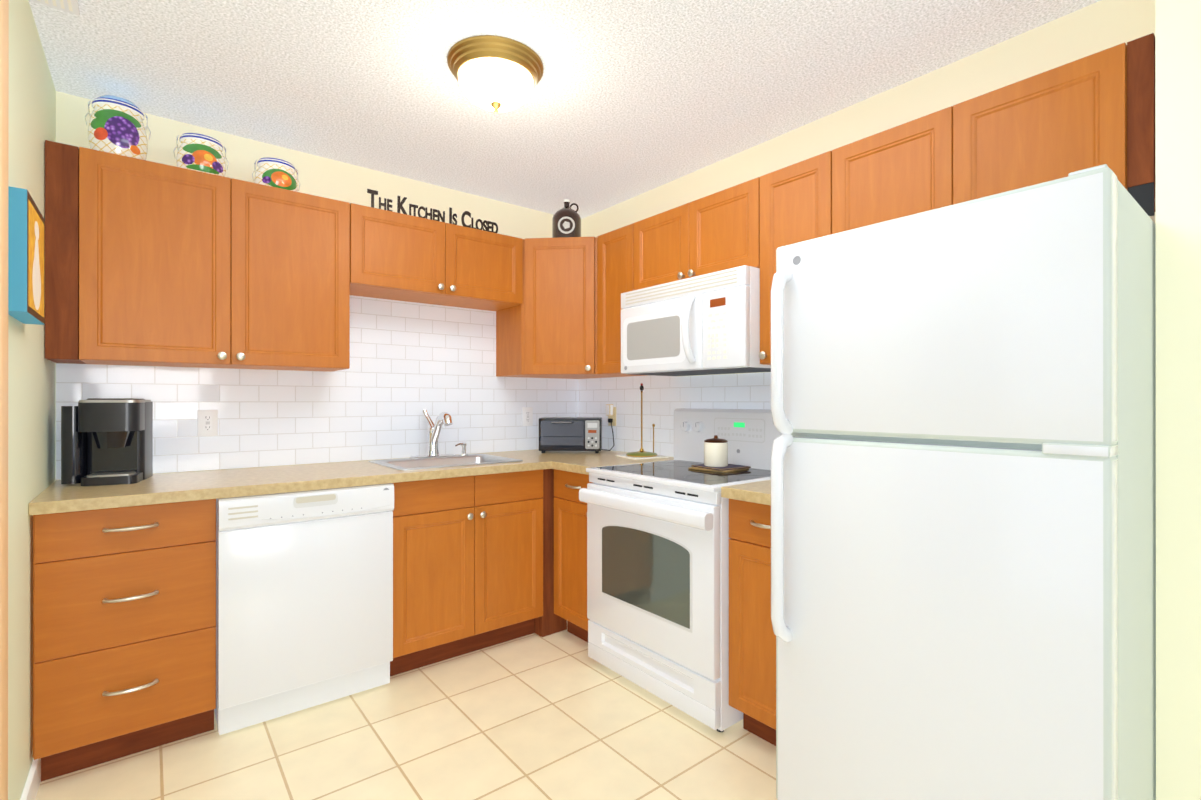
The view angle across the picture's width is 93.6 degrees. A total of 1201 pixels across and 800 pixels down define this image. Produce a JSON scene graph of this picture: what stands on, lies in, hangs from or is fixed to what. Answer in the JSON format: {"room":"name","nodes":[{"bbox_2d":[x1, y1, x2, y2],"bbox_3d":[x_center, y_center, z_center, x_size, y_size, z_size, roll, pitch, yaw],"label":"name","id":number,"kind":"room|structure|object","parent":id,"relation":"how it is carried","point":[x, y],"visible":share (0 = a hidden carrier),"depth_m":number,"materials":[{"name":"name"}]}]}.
{"room":"kitchen","nodes":[
{"label":"kitchen","id":0,"kind":"room"},
{"bbox_2d":[8,0,55,799],"bbox_3d":[-1.812,0.005,1.703,0.127,2.438,1.191,0,0,-39],"label":"wall","id":1,"kind":"structure","parent":0,"point":[31,368],"depth_m":1.67,"materials":[{"name":"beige paint"}]},
{"bbox_2d":[0,0,8,799],"bbox_3d":[-1.410,0.005,1.320,0.021,2.437,0.088,0,0,-39],"label":"door frame","id":2,"kind":"structure","parent":1,"relation":"attached to","point":[4,51],"depth_m":1.32,"materials":[{"name":"brown"}]},
{"bbox_2d":[8,186,44,324],"bbox_3d":[-1.562,-0.379,1.531,0.044,0.310,0.310,0,0,-39],"label":"picture","id":3,"kind":"object","parent":1,"relation":"attached to","point":[26,262],"visible":0.9,"depth_m":1.42,"materials":[{"name":"teal"}]},
{"bbox_2d":[20,758,40,799],"bbox_3d":[-1.784,1.178,1.781,0.015,0.091,1.097,0,0,-39],"label":"baseboard","id":4,"kind":"structure","parent":1,"relation":"attached to","point":[32,784],"depth_m":1.71,"materials":[{"name":"white wood"}]},
{"bbox_2d":[56,91,561,473],"bbox_3d":[-2.464,0.005,2.009,7.366,2.438,0.102,0,0,-39],"label":"wall","id":5,"kind":"structure","parent":0,"point":[331,179],"depth_m":2.83,"materials":[{"name":"beige paint"}]},
{"bbox_2d":[45,140,349,370],"bbox_3d":[-1.630,-0.528,2.383,1.001,0.762,0.352,0,0,-39],"label":"upper cabinet","id":6,"kind":"object","parent":5,"relation":"attached to","point":[148,263],"visible":1,"depth_m":2.21,"materials":[{"name":"brown wood"}]},
{"bbox_2d":[84,95,150,159],"bbox_3d":[-1.873,-1.037,2.190,0.197,0.254,0.178,0,0,-39],"label":"jar","id":7,"kind":"object","parent":6,"relation":"on","point":[116,125],"visible":0.88,"depth_m":2.13,"materials":[{"name":"ceramic"}]},
{"bbox_2d":[173,133,228,176],"bbox_3d":[-1.667,-1.002,2.355,0.190,0.185,0.170,0,0,-39],"label":"jar","id":8,"kind":"object","parent":6,"relation":"on","point":[199,152],"visible":0.75,"depth_m":2.29,"materials":[{"name":"ceramic"}]},
{"bbox_2d":[252,158,299,191],"bbox_3d":[-1.452,-0.986,2.527,0.190,0.152,0.170,0,0,-39],"label":"jar","id":9,"kind":"object","parent":6,"relation":"on","point":[276,172],"visible":0.73,"depth_m":2.46,"materials":[{"name":"ceramic"}]},
{"bbox_2d":[56,295,577,479],"bbox_3d":[-1.140,-0.115,2.998,2.538,0.849,0.008,0,0,-39],"label":"backsplash","id":10,"kind":"structure","parent":5,"relation":"attached to","point":[410,362],"depth_m":2.91,"materials":[{"name":"white tile"}]},
{"bbox_2d":[197,410,217,436],"bbox_3d":[-1.745,0.100,2.503,0.074,0.117,0.008,0,0,-39],"label":"electrical outlet","id":11,"kind":"object","parent":10,"relation":"attached to","point":[207,422],"visible":1,"depth_m":2.50,"materials":[{"name":"white plastic"}]},
{"bbox_2d":[522,407,532,425],"bbox_3d":[-0.457,0.100,3.534,0.074,0.117,0.008,0,0,-39],"label":"electrical outlet","id":12,"kind":"object","parent":10,"relation":"attached to","point":[527,416],"visible":1,"depth_m":3.53,"materials":[{"name":"white plastic"}]},
{"bbox_2d":[350,203,522,310],"bbox_3d":[-0.881,-0.724,2.983,0.911,0.368,0.352,0,0,-39],"label":"upper cabinet","id":13,"kind":"object","parent":5,"relation":"attached to","point":[400,256],"visible":1,"depth_m":2.84,"materials":[{"name":"brown wood"}]},
{"bbox_2d":[367,189,497,232],"bbox_3d":[-0.833,-0.957,2.885,0.704,0.094,0.015,0,0,-39],"label":"sign","id":14,"kind":"object","parent":13,"relation":"on","point":[401,203],"visible":0.79,"depth_m":2.87,"materials":[{"name":"black metal"}]},
{"bbox_2d":[496,237,630,378],"bbox_3d":[-0.202,-0.527,3.360,0.617,0.762,0.611,0,0,-39],"label":"upper cabinet","id":15,"kind":"object","parent":5,"relation":"attached to","point":[547,328],"visible":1,"depth_m":3.14,"materials":[{"name":"brown wood"}]},
{"bbox_2d":[552,199,580,237],"bbox_3d":[-0.192,-1.032,3.240,0.173,0.246,0.181,0,0,-39],"label":"jug","id":16,"kind":"object","parent":15,"relation":"on","point":[566,220],"visible":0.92,"depth_m":3.18,"materials":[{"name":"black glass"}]},
{"bbox_2d":[35,630,776,799],"bbox_3d":[-0.726,1.261,-0.163,7.366,0.076,5.664,0,0,-39],"label":"floor","id":17,"kind":"structure","parent":0,"point":[561,715],"depth_m":1.98,"materials":[{"name":"tile"}]},
{"bbox_2d":[33,499,215,781],"bbox_3d":[-1.746,0.787,2.105,0.471,0.874,0.640,0,0,-39],"label":"drawer bank","id":18,"kind":"object","parent":17,"relation":"on","point":[124,631],"visible":0.96,"depth_m":1.87,"materials":[{"name":"brown wood"}]},
{"bbox_2d":[214,483,393,734],"bbox_3d":[-1.312,0.781,2.441,0.617,0.856,0.636,0,0,-39],"label":"dishwasher","id":19,"kind":"object","parent":17,"relation":"on","point":[304,599],"visible":1,"depth_m":2.18,"materials":[{"name":"white metal"}]},
{"bbox_2d":[390,469,566,675],"bbox_3d":[-0.711,0.787,2.936,0.930,0.874,0.637,0,0,-39],"label":"base cabinet","id":20,"kind":"object","parent":17,"relation":"on","point":[473,563],"visible":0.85,"depth_m":2.66,"materials":[{"name":"brown wood"}]},
{"bbox_2d":[28,410,627,515],"bbox_3d":[-0.940,0.261,2.740,2.528,0.425,0.640,0,0,-39],"label":"countertop","id":21,"kind":"structure","parent":20,"relation":"on","point":[56,496],"depth_m":2.31,"materials":[{"name":"laminate"}]},
{"bbox_2d":[61,398,152,485],"bbox_3d":[-1.899,0.151,2.166,0.243,0.318,0.274,0,0,-29],"label":"coffee maker","id":22,"kind":"object","parent":21,"relation":"on","point":[106,441],"visible":1,"depth_m":2.08,"materials":[{"name":"black"}]},
{"bbox_2d":[409,410,467,458],"bbox_3d":[-0.835,0.177,3.021,0.329,0.257,0.275,0,0,-39],"label":"faucet","id":23,"kind":"object","parent":21,"relation":"on","point":[433,432],"depth_m":3.02,"materials":[{"name":"silver metal"}]},
{"bbox_2d":[369,454,522,469],"bbox_3d":[-0.790,0.390,2.885,0.638,0.167,0.498,0,0,-39],"label":"sink basin","id":24,"kind":"object","parent":21,"relation":"in","point":[429,461],"depth_m":2.96,"materials":[{"name":"silver metal"}]},
{"bbox_2d":[539,417,613,452],"bbox_3d":[-0.138,0.207,3.415,0.446,0.207,0.270,0,0,1],"label":"toaster oven","id":25,"kind":"object","parent":21,"relation":"on","point":[570,433],"visible":0.98,"depth_m":3.31,"materials":[{"name":"black plastic"}]},
{"bbox_2d":[616,383,668,459],"bbox_3d":[0.227,0.106,3.102,0.213,0.408,0.213,0,0,-27],"label":"paper towel holder","id":26,"kind":"object","parent":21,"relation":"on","point":[641,454],"visible":1,"depth_m":3.08,"materials":[{"name":"gold metal"}]},
{"bbox_2d":[554,469,592,641],"bbox_3d":[0.092,0.787,2.974,0.640,0.874,0.362,0,0,-39],"label":"base cabinet","id":27,"kind":"object","parent":17,"relation":"on","point":[570,557],"visible":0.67,"depth_m":2.83,"materials":[{"name":"brown wood"}]},
{"bbox_2d":[552,454,673,474],"bbox_3d":[0.103,0.330,2.950,0.638,0.038,0.316,0,0,-39],"label":"countertop","id":28,"kind":"structure","parent":27,"relation":"on","point":[579,464],"depth_m":2.88,"materials":[{"name":"laminate"}]},
{"bbox_2d":[579,408,780,731],"bbox_3d":[0.411,0.633,2.504,0.709,1.183,0.759,0,0,-39],"label":"range","id":29,"kind":"object","parent":17,"relation":"on","point":[658,538],"visible":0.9,"depth_m":2.28,"materials":[{"name":"white metal"}]},
{"bbox_2d":[688,435,750,472],"bbox_3d":[0.534,0.232,2.544,0.223,0.154,0.223,0,0,-39],"label":"jar","id":30,"kind":"object","parent":29,"relation":"on","point":[715,453],"visible":1,"depth_m":2.50,"materials":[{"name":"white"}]},
{"bbox_2d":[729,499,775,745],"bbox_3d":[0.788,0.787,2.103,0.640,0.874,0.321,0,0,-39],"label":"base cabinet","id":31,"kind":"object","parent":17,"relation":"on","point":[752,666],"visible":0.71,"depth_m":1.98,"materials":[{"name":"brown wood"}]},
{"bbox_2d":[721,480,770,505],"bbox_3d":[0.784,0.329,2.100,0.636,0.038,0.326,0,0,-39],"label":"countertop","id":32,"kind":"structure","parent":31,"relation":"on","point":[759,492],"depth_m":1.97,"materials":[{"name":"laminate"}]},
{"bbox_2d":[771,164,1155,799],"bbox_3d":[1.031,0.379,1.598,0.857,1.675,0.744,0,0,-39],"label":"refrigerator","id":33,"kind":"object","parent":17,"relation":"on","point":[963,516],"visible":1,"depth_m":1.29,"materials":[{"name":"white metal"}]},
{"bbox_2d":[29,0,1100,218],"bbox_3d":[-0.726,-1.254,-0.161,7.366,0.076,5.664,0,0,-39],"label":"ceiling","id":34,"kind":"structure","parent":0,"point":[627,100],"depth_m":2.08,"materials":[{"name":"white paint"}]},
{"bbox_2d":[31,0,79,15],"bbox_3d":[-1.576,-1.207,1.611,0.108,0.013,0.300,0,0,-39],"label":"ceiling vent","id":35,"kind":"object","parent":34,"relation":"in","point":[71,6],"visible":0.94,"depth_m":1.71,"materials":[{"name":"white"}]},
{"bbox_2d":[447,35,543,113],"bbox_3d":[-0.379,-1.127,2.042,0.343,0.174,0.343,0,0,-39],"label":"ceiling light fixture","id":36,"kind":"object","parent":34,"relation":"attached to","point":[495,74],"visible":1,"depth_m":1.95,"materials":[{"name":"gold metal"}]},
{"bbox_2d":[581,0,1155,451],"bbox_3d":[0.771,0.006,2.723,0.102,2.438,2.827,0,0,-39],"label":"wall","id":37,"kind":"structure","parent":0,"point":[1087,30],"depth_m":2.12,"materials":[{"name":"beige paint"}]},
{"bbox_2d":[597,223,644,375],"bbox_3d":[0.185,-0.527,3.089,0.352,0.762,0.302,0,0,-39],"label":"upper cabinet","id":38,"kind":"object","parent":37,"relation":"attached to","point":[615,264],"visible":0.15,"depth_m":3.02,"materials":[{"name":"brown wood"}]},
{"bbox_2d":[578,372,770,456],"bbox_3d":[0.495,0.082,2.979,0.008,0.455,2.064,0,0,-39],"label":"backsplash","id":39,"kind":"structure","parent":37,"relation":"attached to","point":[664,397],"depth_m":3.19,"materials":[{"name":"white tile"}]},
{"bbox_2d":[606,404,615,425],"bbox_3d":[0.059,0.089,3.485,0.039,0.135,0.074,0,0,-39],"label":"electrical outlet","id":40,"kind":"object","parent":39,"relation":"attached to","point":[610,411],"visible":0.98,"depth_m":3.47,"materials":[{"name":"beige plastic"}]},
{"bbox_2d":[634,177,759,289],"bbox_3d":[0.518,-0.726,2.672,0.352,0.366,0.759,0,0,-39],"label":"upper cabinet","id":41,"kind":"object","parent":37,"relation":"attached to","point":[717,231],"visible":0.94,"depth_m":2.53,"materials":[{"name":"brown wood"}]},
{"bbox_2d":[621,265,770,375],"bbox_3d":[0.466,-0.335,2.629,0.468,0.405,0.758,0,0,-39],"label":"microwave","id":42,"kind":"object","parent":41,"relation":"attached to","point":[707,324],"visible":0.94,"depth_m":2.42,"materials":[{"name":"white plastic"}]},
{"bbox_2d":[759,151,831,364],"bbox_3d":[0.853,-0.528,2.254,0.352,0.762,0.306,0,0,-39],"label":"upper cabinet","id":43,"kind":"object","parent":37,"relation":"attached to","point":[795,202],"visible":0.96,"depth_m":2.19,"materials":[{"name":"brown wood"}]},
{"bbox_2d":[832,33,1155,233],"bbox_3d":[1.212,-0.685,1.805,0.352,0.450,0.837,0,0,-39],"label":"upper cabinet","id":44,"kind":"object","parent":37,"relation":"attached to","point":[1086,112],"visible":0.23,"depth_m":1.61,"materials":[{"name":"brown wood"}]},
{"bbox_2d":[1155,0,1200,799],"bbox_3d":[2.607,0.004,0.693,1.092,2.438,2.631,0,0,-39],"label":"wall","id":45,"kind":"structure","parent":0,"point":[1178,349],"depth_m":1.35,"materials":[{"name":"beige paint"}]}
]}

